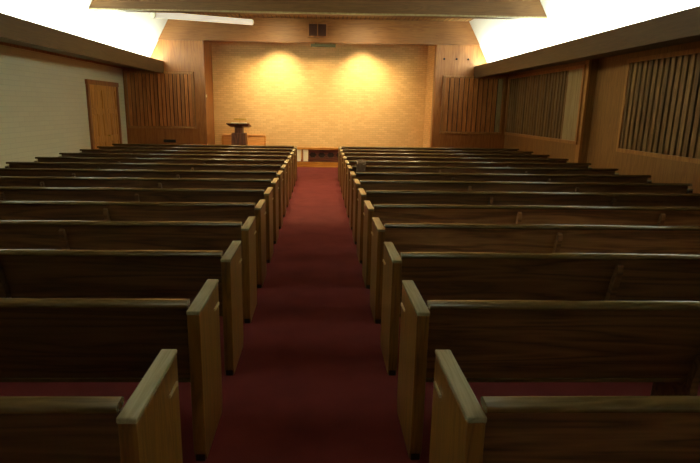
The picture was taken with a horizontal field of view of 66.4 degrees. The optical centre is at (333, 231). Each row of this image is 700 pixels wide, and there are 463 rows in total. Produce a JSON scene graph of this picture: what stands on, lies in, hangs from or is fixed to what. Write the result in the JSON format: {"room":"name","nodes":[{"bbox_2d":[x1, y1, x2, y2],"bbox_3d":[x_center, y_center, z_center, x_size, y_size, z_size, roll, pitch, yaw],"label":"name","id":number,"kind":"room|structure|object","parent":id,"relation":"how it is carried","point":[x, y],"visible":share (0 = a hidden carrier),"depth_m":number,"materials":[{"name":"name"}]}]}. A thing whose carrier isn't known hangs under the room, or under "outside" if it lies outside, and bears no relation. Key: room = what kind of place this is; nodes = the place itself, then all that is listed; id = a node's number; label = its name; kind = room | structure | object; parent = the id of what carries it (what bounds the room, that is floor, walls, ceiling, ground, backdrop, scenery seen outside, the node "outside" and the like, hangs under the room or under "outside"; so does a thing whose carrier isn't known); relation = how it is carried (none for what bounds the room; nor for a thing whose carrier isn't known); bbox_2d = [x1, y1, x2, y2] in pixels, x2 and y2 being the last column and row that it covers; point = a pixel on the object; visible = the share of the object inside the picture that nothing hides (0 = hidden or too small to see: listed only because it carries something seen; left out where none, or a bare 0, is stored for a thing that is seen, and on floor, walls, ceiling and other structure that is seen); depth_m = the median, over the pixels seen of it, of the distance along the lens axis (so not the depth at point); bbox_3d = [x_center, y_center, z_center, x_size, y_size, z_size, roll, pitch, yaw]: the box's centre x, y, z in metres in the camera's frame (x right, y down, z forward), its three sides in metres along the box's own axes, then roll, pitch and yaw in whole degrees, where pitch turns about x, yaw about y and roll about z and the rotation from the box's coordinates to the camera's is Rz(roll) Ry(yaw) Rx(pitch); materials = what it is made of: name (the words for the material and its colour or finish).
{"room":"house of worship","nodes":[
{"label":"house of worship","id":0,"kind":"room"},
{"bbox_2d":[0,45,127,167],"bbox_3d":[-6.251,-2.420,6.774,0.200,5.200,19.400,0,13,-2],"label":"wall","id":1,"kind":"structure","parent":0,"point":[44,111],"depth_m":11.60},
{"bbox_2d":[0,42,122,68],"bbox_3d":[-6.133,-2.787,6.795,0.030,0.060,19.200,0,13,-2],"label":"trim","id":2,"kind":"structure","parent":1,"relation":"attached to","point":[1,43],"depth_m":12.01,"materials":[{"name":"brown wood"}]},
{"bbox_2d":[0,12,163,72],"bbox_3d":[-5.523,-2.816,6.803,1.250,0.350,19.199,0,13,-2],"label":"trim","id":3,"kind":"structure","parent":1,"relation":"attached to","point":[13,30],"depth_m":10.20,"materials":[{"name":"brown wood"}]},
{"bbox_2d":[85,79,121,148],"bbox_3d":[-6.311,-2.903,14.895,0.121,2.490,2.160,0,13,-2],"label":"door","id":4,"kind":"structure","parent":1,"relation":"in","point":[103,106],"depth_m":14.68,"materials":[{"name":"brown wood"}]},
{"bbox_2d":[0,0,167,56],"bbox_3d":[-5.063,-3.568,6.642,0.990,1.630,19.199,0,13,-2],"label":"ceiling","id":5,"kind":"structure","parent":0,"point":[136,32],"depth_m":11.70,"materials":[{"name":"white paint"}]},
{"bbox_2d":[122,40,205,144],"bbox_3d":[-5.288,-3.944,16.534,2.640,3.810,0.250,0,13,-2],"label":"wall","id":6,"kind":"structure","parent":0,"point":[177,55],"depth_m":16.32,"materials":[{"name":"brown wood"}]},
{"bbox_2d":[123,71,195,128],"bbox_3d":[-5.303,-4.019,16.349,2.100,1.700,0.075,0,13,-2],"label":"wall panel","id":7,"kind":"object","parent":6,"relation":"attached to","point":[165,100],"visible":1,"depth_m":16.34,"materials":[{"name":"brown wood"}]},
{"bbox_2d":[164,139,175,141],"bbox_3d":[-5.111,-2.826,16.658,0.380,0.090,0.020,0,13,-2],"label":"air vent","id":8,"kind":"object","parent":6,"relation":"in","point":[165,140],"visible":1,"depth_m":16.65,"materials":[{"name":"black plastic"}]},
{"bbox_2d":[205,42,214,144],"bbox_3d":[-4.081,-4.477,17.161,0.200,4.600,1.150,0,13,-2],"label":"wall","id":9,"kind":"structure","parent":0,"point":[208,46],"depth_m":17.24,"materials":[{"name":"brown wood"}]},
{"bbox_2d":[202,40,208,144],"bbox_3d":[-3.957,-3.917,16.564,0.035,3.780,0.270,0,13,-2],"label":"trim","id":10,"kind":"structure","parent":9,"relation":"attached to","point":[203,42],"depth_m":16.39,"materials":[{"name":"brown wood"}]},
{"bbox_2d":[297,162,337,166],"bbox_3d":[-0.458,-2.151,17.170,7.080,0.165,0.040,0,13,-2],"label":"trim","id":11,"kind":"structure","parent":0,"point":[299,164],"depth_m":17.15,"materials":[{"name":"brown wood"}]},
{"bbox_2d":[158,17,479,45],"bbox_3d":[-0.398,-6.126,16.130,10.400,0.820,0.300,0,13,-2],"label":"wall","id":12,"kind":"structure","parent":0,"point":[263,30],"depth_m":16.01,"materials":[{"name":"brown wood"}]},
{"bbox_2d":[308,22,326,37],"bbox_3d":[-0.480,-6.008,15.950,0.539,0.421,0.100,0,13,-2],"label":"wall speaker","id":13,"kind":"object","parent":12,"relation":"attached to","point":[315,30],"visible":1,"depth_m":15.90,"materials":[{"name":"wood"}]},
{"bbox_2d":[309,24,316,35],"bbox_3d":[-0.617,-6.016,15.952,0.245,0.340,0.065,0,13,-2],"label":"grille","id":14,"kind":"object","parent":13,"relation":"attached to","point":[312,27],"depth_m":15.93,"materials":[{"name":"fabric"}]},
{"bbox_2d":[318,24,325,35],"bbox_3d":[-0.342,-6.014,15.960,0.245,0.340,0.065,0,13,-2],"label":"grille","id":15,"kind":"object","parent":13,"relation":"attached to","point":[321,27],"depth_m":15.94,"materials":[{"name":"fabric"}]},
{"bbox_2d":[311,43,335,46],"bbox_3d":[-0.316,-5.681,16.276,0.760,0.110,0.100,0,13,-2],"label":"light bar","id":16,"kind":"object","parent":12,"relation":"attached to","point":[315,44],"visible":1,"depth_m":16.23,"materials":[{"name":"grey metal"}]},
{"bbox_2d":[211,42,427,158],"bbox_3d":[-0.460,-4.600,17.919,7.680,4.600,0.200,0,13,-2],"label":"brick wall","id":17,"kind":"structure","parent":0,"point":[290,94],"depth_m":17.81,"materials":[{"name":"beige brick"}]},
{"bbox_2d":[185,13,472,21],"bbox_3d":[-0.170,-4.425,7.392,9.000,0.100,20.800,0,13,-2],"label":"ceiling","id":18,"kind":"structure","parent":0,"point":[219,15],"depth_m":15.67,"materials":[{"name":"brown wood"}]},
{"bbox_2d":[151,13,253,24],"bbox_3d":[-3.303,-5.635,13.961,0.168,0.584,3.532,9,15,31],"label":"fluorescent light","id":19,"kind":"object","parent":18,"relation":"hanging from","point":[178,16],"visible":0.8,"depth_m":13.76,"materials":[{"name":"beige plastic"}]},
{"bbox_2d":[89,0,546,19],"bbox_3d":[-0.274,-4.975,11.328,9.800,0.700,0.320,0,13,-2],"label":"cross beam","id":20,"kind":"structure","parent":18,"relation":"attached to","point":[438,7],"depth_m":11.25,"materials":[{"name":"brown wood"}]},
{"bbox_2d":[88,8,546,17],"bbox_3d":[-0.275,-4.598,11.248,9.640,0.030,0.045,0,13,-2],"label":"trim","id":21,"kind":"structure","parent":20,"relation":"attached to","point":[88,8],"depth_m":11.23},
{"bbox_2d":[0,167,699,462],"bbox_3d":[-0.206,0.079,8.329,12.410,0.200,21.000,0,13,-2],"label":"floor","id":22,"kind":"structure","parent":0,"point":[310,382],"depth_m":3.73,"materials":[{"name":"red carpet"}]},
{"bbox_2d":[0,349,182,462],"bbox_3d":[-2.990,0.930,2.018,4.685,0.902,0.519,0,13,-2],"label":"pew","id":23,"kind":"object","parent":22,"relation":"on","point":[33,429],"visible":1,"depth_m":1.83,"materials":[{"name":"brown wood"}]},
{"bbox_2d":[0,279,221,460],"bbox_3d":[-3.014,0.719,2.933,4.685,0.902,0.519,0,13,-2],"label":"pew","id":24,"kind":"object","parent":22,"relation":"on","point":[42,339],"visible":1,"depth_m":2.78,"materials":[{"name":"brown wood"}]},
{"bbox_2d":[0,241,242,374],"bbox_3d":[-3.037,0.507,3.849,4.685,0.902,0.519,0,13,-2],"label":"pew","id":25,"kind":"object","parent":22,"relation":"on","point":[24,273],"visible":0.74,"depth_m":3.65,"materials":[{"name":"brown wood"}]},
{"bbox_2d":[0,216,256,322],"bbox_3d":[-3.061,0.295,4.764,4.685,0.902,0.519,0,13,-2],"label":"pew","id":26,"kind":"object","parent":22,"relation":"on","point":[14,234],"visible":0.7,"depth_m":4.54,"materials":[{"name":"brown wood"}]},
{"bbox_2d":[0,199,265,287],"bbox_3d":[-3.085,0.084,5.679,4.685,0.902,0.519,0,13,-2],"label":"pew","id":27,"kind":"object","parent":22,"relation":"on","point":[9,209],"visible":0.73,"depth_m":5.43,"materials":[{"name":"brown wood"}]},
{"bbox_2d":[0,186,272,262],"bbox_3d":[-3.108,-0.128,6.594,4.685,0.902,0.519,0,13,-2],"label":"pew","id":28,"kind":"object","parent":22,"relation":"on","point":[6,193],"visible":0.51,"depth_m":6.33,"materials":[{"name":"brown wood"}]},
{"bbox_2d":[0,176,278,243],"bbox_3d":[-3.132,-0.339,7.510,4.685,0.902,0.519,0,13,-2],"label":"pew","id":29,"kind":"object","parent":22,"relation":"on","point":[5,181],"visible":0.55,"depth_m":7.23,"materials":[{"name":"brown wood"}]},
{"bbox_2d":[0,168,282,228],"bbox_3d":[-3.156,-0.550,8.425,4.685,0.902,0.519,0,13,-2],"label":"pew","id":30,"kind":"object","parent":22,"relation":"on","point":[42,172],"visible":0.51,"depth_m":8.13,"materials":[{"name":"brown wood"}]},
{"bbox_2d":[5,162,286,216],"bbox_3d":[-3.179,-0.762,9.340,4.685,0.902,0.519,0,13,-2],"label":"pew","id":31,"kind":"object","parent":22,"relation":"on","point":[48,165],"visible":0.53,"depth_m":9.04,"materials":[{"name":"brown wood"}]},
{"bbox_2d":[34,157,289,206],"bbox_3d":[-3.203,-0.973,10.255,4.685,0.902,0.519,0,13,-2],"label":"pew","id":32,"kind":"object","parent":22,"relation":"on","point":[40,159],"visible":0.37,"depth_m":9.95,"materials":[{"name":"brown wood"}]},
{"bbox_2d":[58,153,291,198],"bbox_3d":[-3.227,-1.185,11.171,4.685,0.902,0.519,0,13,-2],"label":"pew","id":33,"kind":"object","parent":22,"relation":"on","point":[108,155],"visible":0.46,"depth_m":10.86,"materials":[{"name":"brown wood"}]},
{"bbox_2d":[80,149,293,191],"bbox_3d":[-3.250,-1.396,12.086,4.685,0.902,0.519,0,13,-2],"label":"pew","id":34,"kind":"object","parent":22,"relation":"on","point":[82,150],"visible":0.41,"depth_m":11.78,"materials":[{"name":"brown wood"}]},
{"bbox_2d":[97,146,295,185],"bbox_3d":[-3.274,-1.608,13.001,4.685,0.902,0.519,0,13,-2],"label":"pew","id":35,"kind":"object","parent":22,"relation":"on","point":[290,150],"visible":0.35,"depth_m":12.69,"materials":[{"name":"brown wood"}]},
{"bbox_2d":[112,144,296,180],"bbox_3d":[-3.297,-1.819,13.917,4.685,0.902,0.519,0,13,-2],"label":"pew","id":36,"kind":"object","parent":22,"relation":"on","point":[128,145],"visible":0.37,"depth_m":13.60,"materials":[{"name":"brown wood"}]},
{"bbox_2d":[338,146,518,180],"bbox_3d":[2.463,-1.774,14.076,4.692,0.902,0.519,0,13,-2],"label":"pew","id":37,"kind":"object","parent":22,"relation":"on","point":[341,147],"visible":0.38,"depth_m":13.76,"materials":[{"name":"brown wood"}]},
{"bbox_2d":[339,149,532,186],"bbox_3d":[2.486,-1.562,13.161,4.692,0.902,0.519,0,13,-2],"label":"pew","id":38,"kind":"object","parent":22,"relation":"on","point":[341,150],"visible":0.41,"depth_m":12.84,"materials":[{"name":"brown wood"}]},
{"bbox_2d":[341,152,549,192],"bbox_3d":[2.510,-1.351,12.245,4.692,0.902,0.519,0,13,-2],"label":"pew","id":39,"kind":"object","parent":22,"relation":"on","point":[346,154],"visible":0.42,"depth_m":11.93,"materials":[{"name":"brown wood"}]},
{"bbox_2d":[342,156,569,199],"bbox_3d":[2.534,-1.139,11.330,4.692,0.902,0.519,0,13,-2],"label":"pew","id":40,"kind":"object","parent":22,"relation":"on","point":[367,158],"visible":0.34,"depth_m":11.02,"materials":[{"name":"brown wood"}]},
{"bbox_2d":[344,160,591,207],"bbox_3d":[2.557,-0.928,10.415,4.692,0.902,0.519,0,13,-2],"label":"pew","id":41,"kind":"object","parent":22,"relation":"on","point":[350,162],"visible":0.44,"depth_m":10.11,"materials":[{"name":"brown wood"}]},
{"bbox_2d":[346,165,618,217],"bbox_3d":[2.581,-0.716,9.500,4.692,0.902,0.519,0,13,-2],"label":"pew","id":42,"kind":"object","parent":22,"relation":"on","point":[411,169],"visible":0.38,"depth_m":9.19,"materials":[{"name":"brown wood"}]},
{"bbox_2d":[356,160,365,171],"bbox_3d":[0.466,-1.102,9.129,0.172,0.253,0.169,0,13,-2],"label":"folded cloth","id":43,"kind":"object","parent":42,"relation":"on","point":[360,164],"visible":0.89,"depth_m":9.06,"materials":[{"name":"fabric"}]},
{"bbox_2d":[349,171,651,229],"bbox_3d":[2.604,-0.505,8.584,4.692,0.902,0.519,0,13,-2],"label":"pew","id":44,"kind":"object","parent":22,"relation":"on","point":[359,175],"visible":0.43,"depth_m":8.28,"materials":[{"name":"brown wood"}]},
{"bbox_2d":[353,179,692,244],"bbox_3d":[2.628,-0.293,7.669,4.692,0.902,0.519,0,13,-2],"label":"pew","id":45,"kind":"object","parent":22,"relation":"on","point":[401,185],"visible":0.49,"depth_m":7.37,"materials":[{"name":"brown wood"}]},
{"bbox_2d":[357,188,699,263],"bbox_3d":[2.652,-0.082,6.754,4.692,0.902,0.519,0,13,-2],"label":"pew","id":46,"kind":"object","parent":22,"relation":"on","point":[374,196],"visible":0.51,"depth_m":6.46,"materials":[{"name":"brown wood"}]},
{"bbox_2d":[362,200,699,288],"bbox_3d":[2.675,0.130,5.838,4.692,0.902,0.519,0,13,-2],"label":"pew","id":47,"kind":"object","parent":22,"relation":"on","point":[387,213],"visible":0.5,"depth_m":5.54,"materials":[{"name":"brown wood"}]},
{"bbox_2d":[370,217,699,323],"bbox_3d":[2.699,0.341,4.923,4.692,0.902,0.519,0,13,-2],"label":"pew","id":48,"kind":"object","parent":22,"relation":"on","point":[406,237],"visible":0.61,"depth_m":4.63,"materials":[{"name":"brown wood"}]},
{"bbox_2d":[381,242,699,375],"bbox_3d":[2.723,0.553,4.008,4.692,0.902,0.519,0,13,-2],"label":"pew","id":49,"kind":"object","parent":22,"relation":"on","point":[436,275],"visible":0.77,"depth_m":3.73,"materials":[{"name":"brown wood"}]},
{"bbox_2d":[397,280,699,459],"bbox_3d":[2.747,0.764,3.093,4.692,0.902,0.519,0,13,-2],"label":"pew","id":50,"kind":"object","parent":22,"relation":"on","point":[657,342],"visible":0.84,"depth_m":2.83,"materials":[{"name":"brown wood"}]},
{"bbox_2d":[429,350,699,462],"bbox_3d":[2.770,0.976,2.177,4.692,0.902,0.519,0,13,-2],"label":"pew","id":51,"kind":"object","parent":22,"relation":"on","point":[506,429],"visible":1,"depth_m":1.87,"materials":[{"name":"brown wood"}]},
{"bbox_2d":[423,45,434,146],"bbox_3d":[3.196,-4.419,17.362,0.200,4.600,1.150,0,13,-2],"label":"wall","id":52,"kind":"structure","parent":0,"point":[431,49],"depth_m":17.36,"materials":[{"name":"wood"}]},
{"bbox_2d":[430,45,509,147],"bbox_3d":[4.452,-3.867,16.803,2.690,3.810,0.250,0,13,-2],"label":"wall","id":53,"kind":"structure","parent":0,"point":[450,66],"depth_m":16.54,"materials":[{"name":"brown wood"}]},
{"bbox_2d":[440,75,505,134],"bbox_3d":[4.323,-3.924,16.620,1.940,1.760,0.075,0,13,-2],"label":"wall panel","id":54,"kind":"object","parent":53,"relation":"attached to","point":[469,104],"visible":1,"depth_m":16.61,"materials":[{"name":"brown wood"}]},
{"bbox_2d":[504,59,598,162],"bbox_3d":[5.678,-2.867,14.345,0.400,3.000,5.050,0,13,-2],"label":"wall","id":55,"kind":"structure","parent":0,"point":[539,147],"depth_m":12.86,"materials":[{"name":"brown wood"}]},
{"bbox_2d":[504,64,585,144],"bbox_3d":[5.452,-3.357,14.232,0.065,1.740,4.840,0,13,-2],"label":"wall panel","id":56,"kind":"object","parent":55,"relation":"attached to","point":[543,105],"visible":1,"depth_m":13.67,"materials":[{"name":"brown wood"}]},
{"bbox_2d":[574,59,591,162],"bbox_3d":[5.535,-2.301,11.952,0.050,2.970,0.180,0,13,-2],"label":"trim","id":57,"kind":"structure","parent":55,"relation":"attached to","point":[588,63],"depth_m":11.82,"materials":[{"name":"brown wood"}]},
{"bbox_2d":[469,0,699,62],"bbox_3d":[4.743,-3.490,6.913,0.990,1.630,19.199,0,13,-2],"label":"ceiling","id":58,"kind":"structure","parent":0,"point":[566,20],"depth_m":10.80,"materials":[{"name":"white paint"}]},
{"bbox_2d":[587,41,699,193],"bbox_3d":[6.018,-1.755,4.652,0.200,5.200,14.350,0,13,-2],"label":"wall","id":59,"kind":"structure","parent":0,"point":[611,73],"depth_m":10.82,"materials":[{"name":"brown wood"}]},
{"bbox_2d":[474,6,699,77],"bbox_3d":[5.207,-2.731,7.100,1.300,0.350,19.199,0,13,-2],"label":"beam","id":60,"kind":"structure","parent":59,"relation":"attached to","point":[680,27],"depth_m":8.89,"materials":[{"name":"brown wood"}]},
{"bbox_2d":[616,48,699,163],"bbox_3d":[5.788,-1.935,8.224,0.065,1.780,4.800,0,13,-2],"label":"wall panel","id":61,"kind":"object","parent":59,"relation":"attached to","point":[660,115],"visible":1,"depth_m":9.33,"materials":[{"name":"brown wood"}]},
{"bbox_3d":[-0.473,-2.279,17.757,7.080,0.150,1.160,0,13,-2],"label":"platform","id":62,"kind":"object","parent":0,"visible":0},
{"bbox_2d":[226,123,250,144],"bbox_3d":[-3.070,-2.929,17.419,0.740,1.196,0.533,0,13,-2],"label":"lectern","id":63,"kind":"object","parent":62,"relation":"on","point":[239,137],"visible":0.59,"depth_m":17.20,"materials":[{"name":"brown wood"}]},
{"bbox_2d":[222,134,265,144],"bbox_3d":[-3.031,-2.852,17.958,1.470,0.805,0.380,0,13,-2],"label":"bench","id":64,"kind":"object","parent":62,"relation":"on","point":[252,139],"visible":0.3,"depth_m":18.04,"materials":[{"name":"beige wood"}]},
{"bbox_2d":[297,147,337,161],"bbox_3d":[-0.459,-2.484,17.278,1.720,0.465,0.200,0,13,-2],"label":"table","id":65,"kind":"object","parent":62,"relation":"on","point":[310,154],"visible":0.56,"depth_m":17.27,"materials":[{"name":"brown wood"}]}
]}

